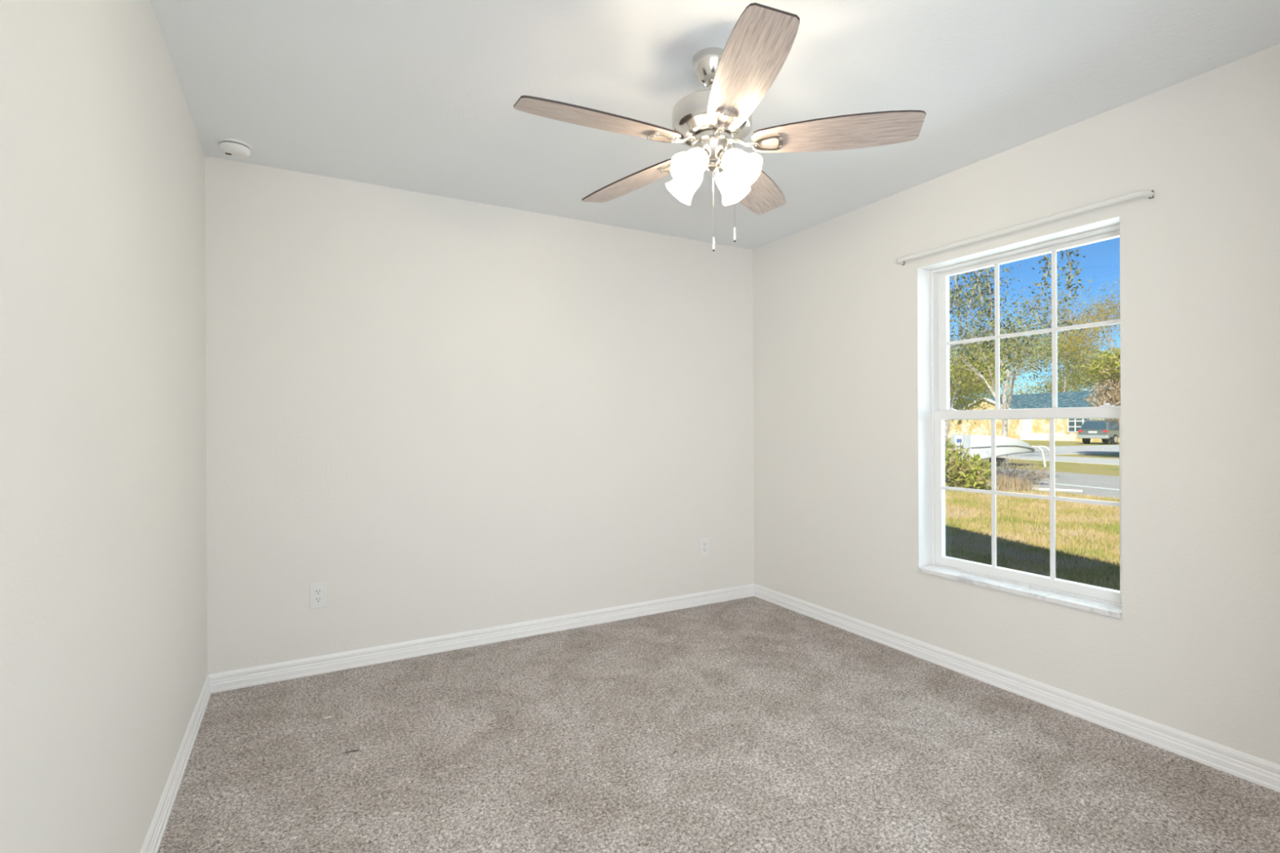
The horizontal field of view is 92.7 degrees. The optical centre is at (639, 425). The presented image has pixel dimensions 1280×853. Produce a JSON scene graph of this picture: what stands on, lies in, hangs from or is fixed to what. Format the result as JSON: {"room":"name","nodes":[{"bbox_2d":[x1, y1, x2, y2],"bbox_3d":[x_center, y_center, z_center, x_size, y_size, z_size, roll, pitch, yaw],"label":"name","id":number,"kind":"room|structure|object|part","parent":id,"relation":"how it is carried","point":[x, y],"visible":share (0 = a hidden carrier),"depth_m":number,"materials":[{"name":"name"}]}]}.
{"room":"empty bedroom","nodes":[
{"label":"empty bedroom","id":0,"kind":"room"},
{"bbox_2d":[0,0,207,852],"bbox_3d":[-1.198,0.042,1.177,0.200,2.540,3.540,0,0,-29],"label":"wall","id":1,"kind":"structure","parent":0,"point":[104,576],"depth_m":1.28,"materials":[{"name":"white paint"}]},
{"bbox_2d":[140,674,211,852],"bbox_3d":[-1.128,1.175,1.281,0.015,0.093,3.420,0,0,-29],"label":"baseboard","id":2,"kind":"structure","parent":1,"relation":"attached to","point":[154,836],"depth_m":2.02,"materials":[{"name":"white paint"}]},
{"bbox_2d":[204,155,754,674],"bbox_3d":[-0.720,0.039,3.582,3.373,2.540,0.200,0,0,-29],"label":"wall","id":3,"kind":"structure","parent":0,"point":[446,415],"depth_m":3.30,"materials":[{"name":"white paint"}]},
{"bbox_2d":[309,582,326,608],"bbox_3d":[-1.574,0.835,2.985,0.073,0.121,0.010,0,0,-29],"label":"wall outlet","id":4,"kind":"object","parent":3,"relation":"attached to","point":[317,591],"visible":1,"depth_m":2.98,"materials":[{"name":"white plastic"}]},
{"bbox_2d":[314,596,322,603],"bbox_3d":[-1.572,0.854,2.983,0.034,0.027,0.003,0,0,-29],"label":"receptacle","id":5,"kind":"object","parent":4,"relation":"attached to","point":[317,599],"depth_m":2.98,"materials":[{"name":"grey plastic"}]},
{"bbox_2d":[314,588,322,595],"bbox_3d":[-1.573,0.815,2.983,0.034,0.027,0.003,0,0,-29],"label":"receptacle","id":6,"kind":"object","parent":4,"relation":"attached to","point":[317,591],"depth_m":2.98,"materials":[{"name":"grey plastic"}]},
{"bbox_2d":[208,583,754,693],"bbox_3d":[-0.575,1.172,3.536,3.173,0.093,0.015,0,0,-29],"label":"baseboard","id":7,"kind":"structure","parent":3,"relation":"attached to","point":[295,668],"depth_m":3.29,"materials":[{"name":"white paint"}]},
{"bbox_2d":[699,537,708,556],"bbox_3d":[0.433,0.821,4.101,0.073,0.121,0.010,0,0,-29],"label":"wall outlet","id":8,"kind":"object","parent":3,"relation":"attached to","point":[704,543],"visible":1,"depth_m":4.10,"materials":[{"name":"white plastic"}]},
{"bbox_2d":[150,0,1279,249],"bbox_3d":[0.221,-1.285,2.083,3.573,0.100,3.740,0,0,-29],"label":"ceiling","id":9,"kind":"structure","parent":0,"point":[414,95],"depth_m":2.18,"materials":[{"name":"white paint"}]},
{"bbox_2d":[217,137,252,158],"bbox_3d":[-1.770,-1.204,2.667,0.124,0.043,0.124,0,0,-29],"label":"smoke detector","id":10,"kind":"object","parent":9,"relation":"attached to","point":[230,147],"visible":1,"depth_m":2.63,"materials":[{"name":"white plastic"}]},
{"bbox_2d":[513,2,925,251],"bbox_3d":[0.205,-0.910,2.050,1.252,0.650,1.279,0,0,-29],"label":"ceiling fan","id":11,"kind":"object","parent":9,"relation":"hanging from","point":[738,76],"visible":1,"depth_m":1.95,"materials":[{"name":"brown wood"}]},
{"bbox_3d":[-0.119,-0.944,1.894,0.526,0.039,0.156,1,-1,-24],"label":"blade","id":12,"kind":"part","parent":11,"relation":"part of","materials":[{"name":"brown wood"}]},
{"bbox_3d":[-0.023,-0.936,2.349,0.156,0.039,0.526,1,-1,-42],"label":"blade","id":13,"kind":"part","parent":11,"relation":"part of","materials":[{"name":"brown wood"}]},
{"bbox_3d":[0.146,-0.937,2.164,0.074,0.038,0.172,1,-1,-42],"label":"blade arm","id":14,"kind":"part","parent":11,"relation":"part of","materials":[{"name":"silver metal"}]},
{"bbox_3d":[0.108,-0.940,1.997,0.172,0.038,0.074,1,-1,-24],"label":"blade arm","id":15,"kind":"part","parent":11,"relation":"part of","materials":[{"name":"silver metal"}]},
{"bbox_3d":[0.159,-0.837,2.131,0.134,0.130,0.115,0,0,42],"label":"lamp shade","id":16,"kind":"part","parent":11,"relation":"part of","materials":[{"name":"white glass"}]},
{"bbox_3d":[0.167,-0.837,1.971,0.115,0.130,0.134,0,0,42],"label":"lamp shade","id":17,"kind":"part","parent":11,"relation":"part of","materials":[{"name":"white glass"}]},
{"bbox_3d":[0.176,-0.850,1.981,0.047,0.060,0.065,0,0,42],"label":"bulb","id":18,"kind":"part","parent":11,"relation":"part of","materials":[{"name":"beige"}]},
{"bbox_3d":[0.247,-0.742,2.053,0.003,0.227,0.002,0,0,-29],"label":"pull chain","id":19,"kind":"part","parent":11,"relation":"part of","materials":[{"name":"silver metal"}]},
{"bbox_3d":[0.256,-0.941,1.910,0.074,0.038,0.172,0,-1,-6],"label":"blade arm","id":20,"kind":"part","parent":11,"relation":"part of","materials":[{"name":"silver metal"}]},
{"bbox_3d":[0.289,-0.779,2.003,0.003,0.282,0.057,0,0,-40],"label":"pull chain","id":21,"kind":"part","parent":11,"relation":"part of","materials":[{"name":"silver metal"}]},
{"bbox_3d":[0.319,-0.837,2.139,0.115,0.130,0.134,0,0,42],"label":"lamp shade","id":22,"kind":"part","parent":11,"relation":"part of","materials":[{"name":"white glass"}]},
{"bbox_3d":[0.327,-0.837,1.979,0.134,0.130,0.115,0,0,42],"label":"lamp shade","id":23,"kind":"part","parent":11,"relation":"part of","materials":[{"name":"white glass"}]},
{"bbox_3d":[0.317,-0.851,1.988,0.065,0.060,0.047,0,0,42],"label":"bulb","id":24,"kind":"part","parent":11,"relation":"part of","materials":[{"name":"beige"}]},
{"bbox_3d":[0.284,-0.948,1.661,0.156,0.039,0.526,0,-1,-6],"label":"blade","id":25,"kind":"part","parent":11,"relation":"part of","materials":[{"name":"brown wood"}]},
{"bbox_3d":[0.385,-0.939,2.023,0.172,0.038,0.074,0,-1,12],"label":"blade arm","id":26,"kind":"part","parent":11,"relation":"part of","materials":[{"name":"silver metal"}]},
{"bbox_3d":[0.440,-0.935,2.398,0.156,0.039,0.526,0,-1,30],"label":"blade","id":27,"kind":"part","parent":11,"relation":"part of","materials":[{"name":"brown wood"}]},
{"bbox_3d":[0.630,-0.942,1.973,0.526,0.039,0.156,0,-1,12],"label":"blade","id":28,"kind":"part","parent":11,"relation":"part of","materials":[{"name":"brown wood"}]},
{"bbox_2d":[157,595,1279,852],"bbox_3d":[0.252,1.211,2.048,3.173,0.019,3.420,0,0,-29],"label":"floor","id":29,"kind":"structure","parent":0,"point":[753,724],"depth_m":2.21,"materials":[{"name":"carpet"}]},
{"bbox_2d":[752,44,1279,764],"bbox_3d":[1.701,0.078,2.903,0.200,2.840,3.740,0,0,-29],"label":"wall","id":30,"kind":"structure","parent":0,"point":[842,328],"depth_m":2.39,"materials":[{"name":"white paint"}]},
{"bbox_2d":[754,583,1279,792],"bbox_3d":[1.632,1.161,2.816,0.015,0.093,3.420,0,0,-29],"label":"baseboard","id":31,"kind":"structure","parent":30,"relation":"attached to","point":[1258,771],"depth_m":2.56,"materials":[{"name":"white paint"}]},
{"bbox_2d":[917,223,1121,618],"bbox_3d":[1.740,-0.030,2.817,0.213,1.570,0.894,0,0,-29],"label":"window","id":32,"kind":"structure","parent":30,"relation":"in","point":[941,411],"depth_m":2.90,"materials":[{"name":"white plastic"}]},
{"bbox_3d":[1.704,0.744,2.795,0.122,0.022,0.892,0,0,-29],"label":"sill","id":33,"kind":"part","parent":32,"relation":"part of","materials":[{"name":"white stone"}]},
{"bbox_3d":[1.772,0.326,2.834,0.035,0.801,0.866,0,0,-29],"label":"sash","id":34,"kind":"part","parent":32,"relation":"part of","materials":[{"name":"white plastic"}]},
{"bbox_3d":[1.798,-0.414,2.850,0.030,0.773,0.866,0,0,-29],"label":"sash","id":35,"kind":"part","parent":32,"relation":"part of","materials":[{"name":"white plastic"}]},
{"bbox_2d":[942,417,1119,578],"bbox_3d":[1.775,0.326,2.835,0.010,0.713,0.790,0,0,-29],"label":"grille","id":36,"kind":"object","parent":32,"relation":"attached to","point":[993,567],"depth_m":2.89,"materials":[{"name":"white plastic"}]},
{"bbox_2d":[947,251,1119,408],"bbox_3d":[1.798,-0.428,2.851,0.010,0.702,0.772,0,0,-29],"label":"grille","id":37,"kind":"object","parent":32,"relation":"attached to","point":[1054,329],"depth_m":2.90,"materials":[{"name":"white plastic"}]},
{"bbox_2d":[896,190,1154,265],"bbox_3d":[1.631,-0.864,2.748,0.065,0.028,1.098,0,0,-29],"label":"curtain rod","id":38,"kind":"object","parent":30,"relation":"attached to","point":[1148,193],"visible":1,"depth_m":2.59,"materials":[{"name":"white metal"}]},
{"bbox_2d":[945,438,1119,590],"bbox_3d":[41.255,1.354,72.565,136.627,0.100,200.000,0,0,-29],"label":"ground","id":39,"kind":"structure","parent":0,"point":[1065,467],"depth_m":15.07,"materials":[{"name":"green plant"}]},
{"bbox_2d":[945,437,997,489],"bbox_3d":[6.946,0.594,14.210,2.354,1.952,1.602,0,0,16],"label":"leafy bush","id":40,"kind":"object","parent":39,"relation":"on","point":[966,473],"visible":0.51,"depth_m":13.65,"materials":[{"name":"green plant"}]},
{"bbox_2d":[945,328,1022,449],"bbox_3d":[17.784,-1.851,34.137,6.331,6.726,8.235,0,0,26],"label":"bushy tree","id":41,"kind":"object","parent":39,"relation":"on","point":[957,386],"visible":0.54,"depth_m":32.76,"materials":[{"name":"green plant"}]},
{"bbox_2d":[951,322,1059,395],"bbox_3d":[55.161,-7.506,96.405,15.806,17.598,17.924,0,0,-29],"label":"shrubby tree","id":42,"kind":"object","parent":39,"relation":"on","point":[1024,370],"visible":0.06,"depth_m":92.78,"materials":[{"name":"green plant"}]},
{"bbox_2d":[949,301,1071,395],"bbox_3d":[44.534,-6.925,75.618,13.427,16.606,15.477,0,0,-29],"label":"round tree","id":43,"kind":"object","parent":39,"relation":"on","point":[975,317],"visible":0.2,"depth_m":74.21,"materials":[{"name":"green plant"}]},
{"bbox_2d":[990,472,1042,490],"bbox_3d":[8.299,1.275,14.015,0.998,0.380,1.266,0,0,-19],"label":"grass","id":44,"kind":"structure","parent":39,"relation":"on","point":[1004,483],"depth_m":13.70,"materials":[{"name":"beige plant"}]},
{"bbox_2d":[949,248,1106,394],"bbox_3d":[5.149,-1.759,13.466,6.600,6.631,7.021,0,0,-29],"label":"tree","id":45,"kind":"object","parent":39,"relation":"on","point":[990,312],"visible":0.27,"depth_m":11.69,"materials":[{"name":"green plant"}]},
{"bbox_2d":[944,390,1119,441],"bbox_3d":[38.566,-0.858,55.003,9.050,4.350,27.000,0,0,-18],"label":"house","id":46,"kind":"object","parent":39,"relation":"on","point":[1065,429],"visible":0.33,"depth_m":55.31,"materials":[{"name":"paint"}]},
{"bbox_3d":[36.659,-0.109,50.915,0.020,1.330,1.846,0,0,-18],"label":"pane","id":47,"kind":"part","parent":46,"relation":"part of","materials":[{"name":"clear glass"}]},
{"bbox_2d":[945,489,1119,591],"bbox_3d":[6.025,1.439,8.258,4.754,0.075,11.364,0,0,23],"label":"grass","id":48,"kind":"structure","parent":39,"relation":"on","point":[1111,539],"depth_m":8.15,"materials":[{"name":"green plant"}]},
{"bbox_2d":[949,451,1119,465],"bbox_3d":[13.195,1.436,39.276,37.806,0.030,177.366,0,0,-29],"label":"sidewalk","id":49,"kind":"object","parent":39,"relation":"on","point":[1032,457],"depth_m":25.10,"materials":[{"name":"concrete"}]},
{"bbox_2d":[949,271,1104,457],"bbox_3d":[15.090,-2.661,25.892,5.215,8.300,8.098,0,0,-19],"label":"leaning tree","id":50,"kind":"object","parent":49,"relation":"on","point":[1006,405],"visible":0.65,"depth_m":26.12,"materials":[{"name":"green plant"}]},
{"bbox_2d":[953,466,1119,498],"bbox_3d":[4.283,1.488,36.367,39.549,0.030,177.704,0,0,-29],"label":"road","id":51,"kind":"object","parent":39,"relation":"on","point":[1071,478],"depth_m":15.23,"materials":[{"name":"grey asphalt"}]},
{"bbox_2d":[951,434,1049,466],"bbox_3d":[12.659,0.909,21.491,3.257,1.170,1.337,0,0,0],"label":"motorboat","id":52,"kind":"object","parent":51,"relation":"on","point":[978,444],"visible":0.73,"depth_m":20.91,"materials":[{"name":"grey plastic"}]},
{"bbox_3d":[11.169,0.751,21.500,0.280,0.800,0.320,0,0,0],"label":"outboard motor","id":53,"kind":"part","parent":52,"relation":"part of","materials":[{"name":"grey"}]},
{"bbox_3d":[12.638,0.784,21.014,2.622,0.199,0.371,0,0,-13],"label":"rub rail","id":54,"kind":"part","parent":52,"relation":"part of","materials":[{"name":"grey"}]},
{"bbox_3d":[12.634,1.064,21.055,2.612,0.342,0.348,0,0,-12],"label":"chine rail","id":55,"kind":"part","parent":52,"relation":"part of","materials":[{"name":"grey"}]},
{"bbox_3d":[13.796,1.083,21.100,0.484,0.762,0.092,0,0,8],"label":"curved post","id":56,"kind":"part","parent":52,"relation":"part of","materials":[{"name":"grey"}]},
{"bbox_3d":[14.046,1.082,21.100,0.484,0.762,0.092,0,0,8],"label":"curved post","id":57,"kind":"part","parent":52,"relation":"part of","materials":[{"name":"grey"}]},
{"bbox_2d":[989,455,1058,484],"bbox_3d":[9.337,1.111,15.078,1.060,0.770,1.648,0,0,-29],"label":"dry bush","id":58,"kind":"object","parent":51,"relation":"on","point":[1035,477],"visible":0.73,"depth_m":14.94,"materials":[{"name":"beige plant"}]},
{"bbox_2d":[1032,487,1082,492],"bbox_3d":[9.205,1.431,13.478,0.919,0.060,0.060,0,0,35],"label":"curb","id":59,"kind":"object","parent":51,"relation":"on","point":[1042,489],"visible":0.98,"depth_m":13.40,"materials":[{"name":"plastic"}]},
{"bbox_2d":[1006,271,1119,391],"bbox_3d":[69.942,-11.162,92.260,23.290,24.803,22.367,0,0,-29],"label":"slender tree","id":60,"kind":"object","parent":39,"relation":"on","point":[1068,344],"visible":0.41,"depth_m":91.88,"materials":[{"name":"green plant"}]},
{"bbox_2d":[1013,320,1119,394],"bbox_3d":[81.328,-10.306,116.684,24.067,22.950,20.054,0,0,-29],"label":"broad tree","id":61,"kind":"object","parent":39,"relation":"on","point":[1060,388],"visible":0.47,"depth_m":113.43,"materials":[{"name":"green plant"}]},
{"bbox_2d":[1020,444,1119,455],"bbox_3d":[32.799,1.345,37.267,32.503,0.040,7.564,0,0,-18],"label":"driveway","id":62,"kind":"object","parent":39,"relation":"on","point":[1102,449],"visible":0.18,"depth_m":33.35,"materials":[{"name":"concrete"}]},
{"bbox_2d":[1035,481,1119,489],"bbox_3d":[3.375,1.488,36.071,34.542,0.030,176.731,0,0,-29],"label":"trim","id":63,"kind":"structure","parent":39,"relation":"on","point":[1036,482],"depth_m":14.40,"materials":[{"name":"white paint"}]},
{"bbox_2d":[1038,275,1119,348],"bbox_3d":[58.543,-8.801,71.382,18.023,20.183,17.070,0,0,-29],"label":"tree","id":64,"kind":"object","parent":39,"relation":"on","point":[1112,310],"visible":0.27,"depth_m":73.43,"materials":[{"name":"green plant"}]},
{"bbox_2d":[1077,418,1119,444],"bbox_3d":[33.510,0.447,43.593,4.700,1.790,1.950,0,0,-29],"label":"utility vehicle","id":65,"kind":"object","parent":39,"relation":"on","point":[1107,432],"visible":0.83,"depth_m":42.37,"materials":[{"name":"grey paint"}]},
{"bbox_3d":[31.532,0.486,42.494,0.025,0.130,0.520,0,0,-29],"label":"number plate","id":66,"kind":"part","parent":65,"relation":"part of","materials":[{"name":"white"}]},
{"bbox_2d":[1081,346,1120,426],"bbox_3d":[20.167,-1.057,24.861,3.049,5.059,3.426,0,0,-29],"label":"tree","id":67,"kind":"object","parent":39,"relation":"on","point":[1113,392],"visible":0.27,"depth_m":25.09,"materials":[{"name":"green plant"}]},
{"label":"outside","id":68,"kind":"structure","parent":0,"visible":0},
{"bbox_2d":[1040,342,1119,391],"bbox_3d":[112.211,-10.328,152.695,28.145,22.724,23.675,0,0,-29],"label":"tree","id":69,"kind":"object","parent":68,"point":[1092,379],"visible":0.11,"depth_m":149.46,"materials":[{"name":"green plant"}]}
]}

